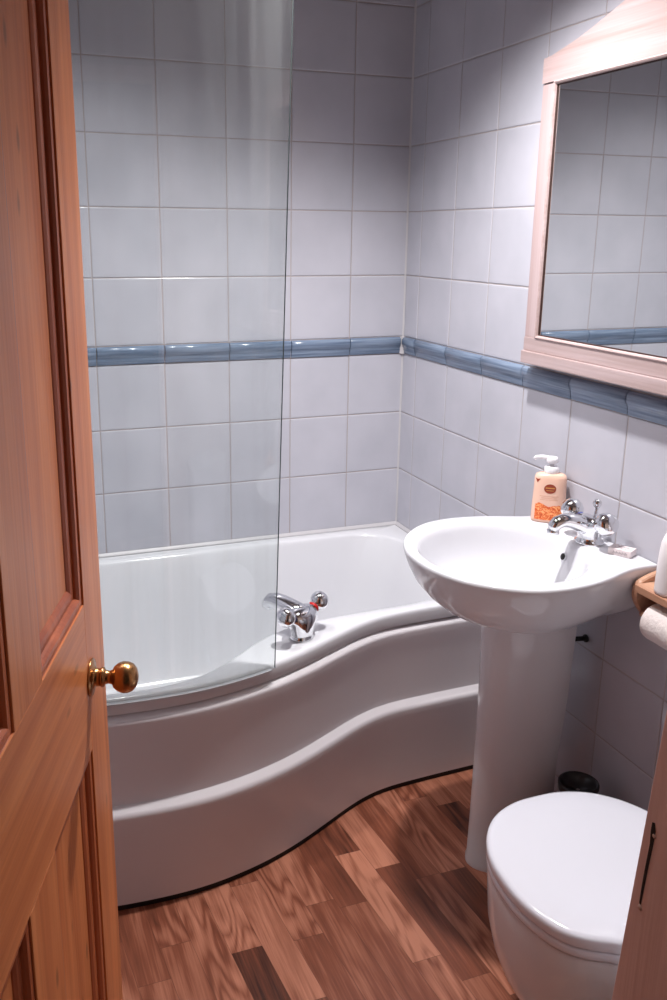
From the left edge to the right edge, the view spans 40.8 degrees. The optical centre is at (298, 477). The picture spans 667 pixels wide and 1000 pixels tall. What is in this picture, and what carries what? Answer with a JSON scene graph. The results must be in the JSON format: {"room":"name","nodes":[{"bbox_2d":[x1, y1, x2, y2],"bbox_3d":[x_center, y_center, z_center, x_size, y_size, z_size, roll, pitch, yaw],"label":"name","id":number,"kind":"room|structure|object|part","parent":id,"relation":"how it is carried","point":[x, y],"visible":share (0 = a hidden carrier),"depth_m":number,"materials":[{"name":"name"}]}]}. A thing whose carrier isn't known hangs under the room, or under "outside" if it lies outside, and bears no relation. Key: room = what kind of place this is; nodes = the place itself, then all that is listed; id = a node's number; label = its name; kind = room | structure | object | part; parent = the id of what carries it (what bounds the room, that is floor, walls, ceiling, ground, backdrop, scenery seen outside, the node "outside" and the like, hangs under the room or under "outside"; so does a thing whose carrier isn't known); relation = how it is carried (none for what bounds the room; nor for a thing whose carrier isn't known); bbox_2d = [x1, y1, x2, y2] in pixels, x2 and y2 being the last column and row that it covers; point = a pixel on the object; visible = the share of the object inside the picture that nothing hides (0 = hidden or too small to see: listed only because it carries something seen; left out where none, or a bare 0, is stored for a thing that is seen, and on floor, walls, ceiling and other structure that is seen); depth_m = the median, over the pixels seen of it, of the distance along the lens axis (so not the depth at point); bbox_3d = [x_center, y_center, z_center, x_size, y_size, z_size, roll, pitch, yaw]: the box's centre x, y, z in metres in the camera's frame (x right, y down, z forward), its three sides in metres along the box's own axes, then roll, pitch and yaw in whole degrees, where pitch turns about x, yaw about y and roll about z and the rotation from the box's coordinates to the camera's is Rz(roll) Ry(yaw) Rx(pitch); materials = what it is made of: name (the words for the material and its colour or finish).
{"room":"bathroom","nodes":[
{"label":"bathroom","id":0,"kind":"room"},
{"bbox_2d":[68,0,414,557],"bbox_3d":[-0.365,-0.409,2.788,1.500,2.400,0.080,-5,16,-20],"label":"wall","id":1,"kind":"structure","parent":0,"point":[181,107],"depth_m":2.75,"materials":[{"name":"white tile"}]},
{"bbox_2d":[87,337,400,365],"bbox_3d":[-0.355,-0.380,2.749,1.484,0.055,0.016,-5,16,-20],"label":"trim","id":2,"kind":"structure","parent":1,"relation":"attached to","point":[123,355],"depth_m":2.81,"materials":[{"name":"blue tile"}]},
{"bbox_2d":[99,521,410,557],"bbox_3d":[-0.232,0.308,2.611,1.489,0.010,0.689,-5,16,-20],"label":"trim","id":3,"kind":"structure","parent":1,"relation":"attached to","point":[398,524],"depth_m":2.98,"materials":[{"name":"grey"}]},
{"bbox_2d":[118,769,518,999],"bbox_3d":[-0.091,1.256,1.363,2.380,0.060,3.680,-5,16,-20],"label":"floor","id":4,"kind":"structure","parent":0,"point":[385,901],"depth_m":2.07,"materials":[{"name":"brown wood"}]},
{"bbox_2d":[99,525,480,910],"bbox_3d":[-0.195,0.611,2.567,1.495,0.550,0.940,-5,16,-20],"label":"bathtub","id":5,"kind":"object","parent":4,"relation":"on","point":[211,788],"visible":0.73,"depth_m":2.41,"materials":[{"name":"white plastic"}]},
{"bbox_2d":[107,0,293,706],"bbox_3d":[-0.401,-0.298,1.810,0.808,1.620,0.151,-1,15,-7],"label":"screen","id":6,"kind":"object","parent":5,"relation":"on","point":[267,670],"visible":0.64,"depth_m":1.98,"materials":[{"name":"clear glass"}]},
{"bbox_3d":[-0.392,-0.299,1.807,0.794,1.617,0.135,-2,15,-8],"label":"glass pane","id":7,"kind":"part","parent":6,"relation":"part of","materials":[{"name":"grey"}]},
{"bbox_2d":[99,525,455,715],"bbox_3d":[-0.198,0.544,2.560,1.494,0.417,0.919,-5,16,-20],"label":"tub","id":8,"kind":"object","parent":5,"relation":"in","point":[188,619],"depth_m":2.81,"materials":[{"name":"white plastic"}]},
{"bbox_2d":[262,591,328,641],"bbox_3d":[0.003,0.351,2.283,0.166,0.103,0.175,-5,16,-20],"label":"tap","id":9,"kind":"object","parent":5,"relation":"on","point":[300,618],"visible":0.98,"depth_m":2.25,"materials":[{"name":"silver metal"}]},
{"bbox_3d":[-0.036,0.332,2.292,0.138,0.062,0.055,12,19,36],"label":"spout","id":10,"kind":"part","parent":9,"relation":"part of","materials":[{"name":"silver metal"}]},
{"bbox_3d":[-0.029,0.346,2.209,0.049,0.056,0.065,4,16,12],"label":"handle","id":11,"kind":"part","parent":9,"relation":"part of","materials":[{"name":"silver metal"}]},
{"bbox_3d":[0.048,0.322,2.301,0.065,0.056,0.052,-5,16,-20],"label":"handle","id":12,"kind":"part","parent":9,"relation":"part of","materials":[{"name":"silver metal"}]},
{"bbox_2d":[403,516,656,872],"bbox_3d":[0.487,0.572,2.157,0.487,0.850,0.494,-5,16,-20],"label":"basin","id":13,"kind":"object","parent":4,"relation":"on","point":[529,589],"visible":0.96,"depth_m":2.12,"materials":[{"name":"white ceramic"}]},
{"bbox_3d":[0.488,0.240,2.066,0.485,0.160,0.494,-5,16,-20],"label":"bowl","id":14,"kind":"part","parent":13,"relation":"part of","materials":[{"name":"white ceramic"}]},
{"bbox_2d":[530,455,566,522],"bbox_3d":[0.624,0.027,2.225,0.089,0.168,0.051,5,16,16],"label":"soap dispenser","id":15,"kind":"object","parent":13,"relation":"on","point":[550,485],"visible":0.91,"depth_m":2.21,"materials":[{"name":"pink plastic"}]},
{"bbox_2d":[534,502,560,519],"bbox_3d":[0.620,0.085,2.218,0.065,0.044,0.007,5,16,16],"label":"print","id":16,"kind":"object","parent":15,"relation":"attached to","point":[542,510],"depth_m":2.22},
{"bbox_2d":[546,498,618,546],"bbox_3d":[0.668,0.102,2.076,0.155,0.103,0.139,8,17,26],"label":"tap","id":17,"kind":"object","parent":13,"relation":"on","point":[589,528],"visible":1,"depth_m":2.05,"materials":[{"name":"silver metal"}]},
{"bbox_3d":[0.635,0.114,2.064,0.118,0.060,0.055,-5,16,-20],"label":"spout","id":18,"kind":"part","parent":17,"relation":"part of","materials":[{"name":"silver metal"}]},
{"bbox_3d":[0.654,0.080,2.119,0.054,0.057,0.069,-5,16,-20],"label":"handle","id":19,"kind":"part","parent":17,"relation":"part of","materials":[{"name":"silver metal"}]},
{"bbox_3d":[0.692,0.075,2.074,0.021,0.050,0.021,-5,16,-20],"label":"pop rod","id":20,"kind":"part","parent":17,"relation":"part of","materials":[{"name":"silver metal"}]},
{"bbox_3d":[0.691,0.106,2.023,0.054,0.057,0.069,-5,16,-20],"label":"handle","id":21,"kind":"part","parent":17,"relation":"part of","materials":[{"name":"silver metal"}]},
{"bbox_2d":[608,543,636,558],"bbox_3d":[0.727,0.166,2.008,0.052,0.016,0.035,14,20,40],"label":"soap bar","id":22,"kind":"object","parent":13,"relation":"on","point":[615,549],"visible":1,"depth_m":2.00,"materials":[{"name":"white"}]},
{"bbox_2d":[486,791,647,999],"bbox_3d":[0.611,0.783,1.524,0.416,0.776,0.720,-5,16,-20],"label":"toilet","id":23,"kind":"object","parent":4,"relation":"on","point":[562,866],"visible":0.8,"depth_m":1.60,"materials":[{"name":"white ceramic"}]},
{"bbox_3d":[0.554,0.736,1.672,0.399,0.019,0.385,-5,16,-20],"label":"seat","id":24,"kind":"part","parent":23,"relation":"part of","materials":[{"name":"white plastic"}]},
{"bbox_2d":[557,771,599,793],"bbox_3d":[0.659,0.861,2.143,0.106,0.302,0.106,-5,16,-20],"label":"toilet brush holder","id":25,"kind":"object","parent":4,"relation":"on","point":[577,781],"visible":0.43,"depth_m":2.12,"materials":[{"name":"black plastic"}]},
{"bbox_2d":[397,0,666,810],"bbox_3d":[0.752,-0.204,2.066,0.080,2.400,2.100,-5,16,-20],"label":"wall","id":26,"kind":"structure","parent":0,"point":[469,441],"depth_m":2.41,"materials":[{"name":"white tile"}]},
{"bbox_2d":[395,0,416,520],"bbox_3d":[0.350,-0.730,2.920,0.016,1.840,0.016,-5,16,-20],"label":"trim","id":27,"kind":"structure","parent":26,"relation":"attached to","point":[401,352],"depth_m":2.93,"materials":[{"name":"grey"}]},
{"bbox_2d":[402,337,666,425],"bbox_3d":[0.710,-0.182,2.053,0.016,0.056,2.077,-5,16,-20],"label":"trim","id":28,"kind":"structure","parent":26,"relation":"attached to","point":[631,403],"depth_m":2.25,"materials":[{"name":"blue tile"}]},
{"bbox_2d":[520,0,666,395],"bbox_3d":[0.730,-0.586,1.838,0.044,0.805,0.797,-5,16,-20],"label":"wall mirror","id":29,"kind":"object","parent":26,"relation":"attached to","point":[597,301],"visible":1,"depth_m":1.96,"materials":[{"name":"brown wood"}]},
{"bbox_3d":[0.728,-0.230,1.935,0.044,0.066,0.797,-5,16,-20],"label":"rail","id":30,"kind":"part","parent":29,"relation":"part of","materials":[{"name":"white wood"}]},
{"bbox_2d":[540,59,666,356],"bbox_3d":[0.724,-0.548,1.846,0.006,0.608,0.717,-5,16,-20],"label":"mirror glass","id":31,"kind":"object","parent":29,"relation":"on","point":[603,200],"depth_m":1.96,"materials":[{"name":"white"}]},
{"bbox_2d":[632,571,666,616],"bbox_3d":[0.782,0.280,1.862,0.075,0.110,0.193,-5,16,-20],"label":"toilet roll holder","id":32,"kind":"object","parent":26,"relation":"attached to","point":[644,596],"visible":0.73,"depth_m":1.92,"materials":[{"name":"brown wood"}]},
{"bbox_2d":[634,581,666,607],"bbox_3d":[0.783,0.254,1.855,0.075,0.016,0.160,-5,16,-20],"label":"shelf","id":33,"kind":"object","parent":32,"relation":"attached to","point":[641,588],"depth_m":1.89,"materials":[{"name":"brown wood"}]},
{"bbox_2d":[654,533,666,597],"bbox_3d":[0.774,0.164,1.842,0.062,0.163,0.062,-5,16,-20],"label":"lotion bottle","id":34,"kind":"object","parent":32,"relation":"on","point":[660,585],"visible":1,"depth_m":1.84,"materials":[{"name":"white plastic"}]},
{"bbox_2d":[640,604,666,649],"bbox_3d":[0.776,0.318,1.863,0.082,0.082,0.103,-5,16,-20],"label":"toilet roll","id":35,"kind":"object","parent":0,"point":[653,622],"visible":0.97,"depth_m":1.86,"materials":[{"name":"white paper"}]},
{"bbox_3d":[0.390,0.137,0.807,1.660,2.400,0.100,-5,16,-20],"label":"wall","id":36,"kind":"structure","parent":0,"visible":0},
{"bbox_2d":[0,0,138,999],"bbox_3d":[-0.312,0.290,0.989,0.172,1.973,0.774,0,15,-1],"label":"door","id":37,"kind":"structure","parent":36,"relation":"in","point":[59,923],"depth_m":1.07,"materials":[{"name":"brown wood"}]},
{"bbox_3d":[-0.315,0.760,0.947,0.009,0.521,0.228,0,15,-1],"label":"panel","id":38,"kind":"part","parent":37,"relation":"part of","materials":[{"name":"brown wood"}]},
{"bbox_3d":[-0.297,-0.106,0.711,0.016,0.830,0.222,0,15,-1],"label":"moulding","id":39,"kind":"part","parent":37,"relation":"part of","materials":[{"name":"brown wood"}]},
{"bbox_3d":[-0.304,0.760,0.947,0.016,0.515,0.222,0,15,-1],"label":"moulding","id":40,"kind":"part","parent":37,"relation":"part of","materials":[{"name":"brown wood"}]},
{"bbox_3d":[-0.313,-0.193,1.030,0.009,0.836,0.228,0,15,-1],"label":"panel","id":41,"kind":"part","parent":37,"relation":"part of","materials":[{"name":"brown wood"}]},
{"bbox_3d":[-0.302,-0.193,1.030,0.016,0.830,0.222,0,15,-1],"label":"moulding","id":42,"kind":"part","parent":37,"relation":"part of","materials":[{"name":"brown wood"}]},
{"bbox_3d":[-0.313,0.359,1.009,0.036,0.227,0.550,0,15,-1],"label":"lock rail","id":43,"kind":"part","parent":37,"relation":"part of","materials":[{"name":"brown wood"}]},
{"bbox_3d":[-0.320,0.673,1.266,0.009,0.521,0.228,0,15,-1],"label":"panel","id":44,"kind":"part","parent":37,"relation":"part of","materials":[{"name":"brown wood"}]},
{"bbox_3d":[-0.309,0.673,1.266,0.016,0.515,0.222,0,15,-1],"label":"moulding","id":45,"kind":"part","parent":37,"relation":"part of","materials":[{"name":"brown wood"}]},
{"bbox_3d":[-0.265,0.289,1.293,0.068,0.055,0.055,0,15,-1],"label":"knob","id":46,"kind":"part","parent":37,"relation":"part of","materials":[{"name":"gold metal"}]},
{"bbox_2d":[612,712,666,999],"bbox_3d":[0.377,0.326,0.871,0.039,2.000,0.200,-5,16,-20],"label":"trim","id":47,"kind":"structure","parent":36,"relation":"attached to","point":[641,974],"depth_m":0.90,"materials":[{"name":"wood"}]}
]}

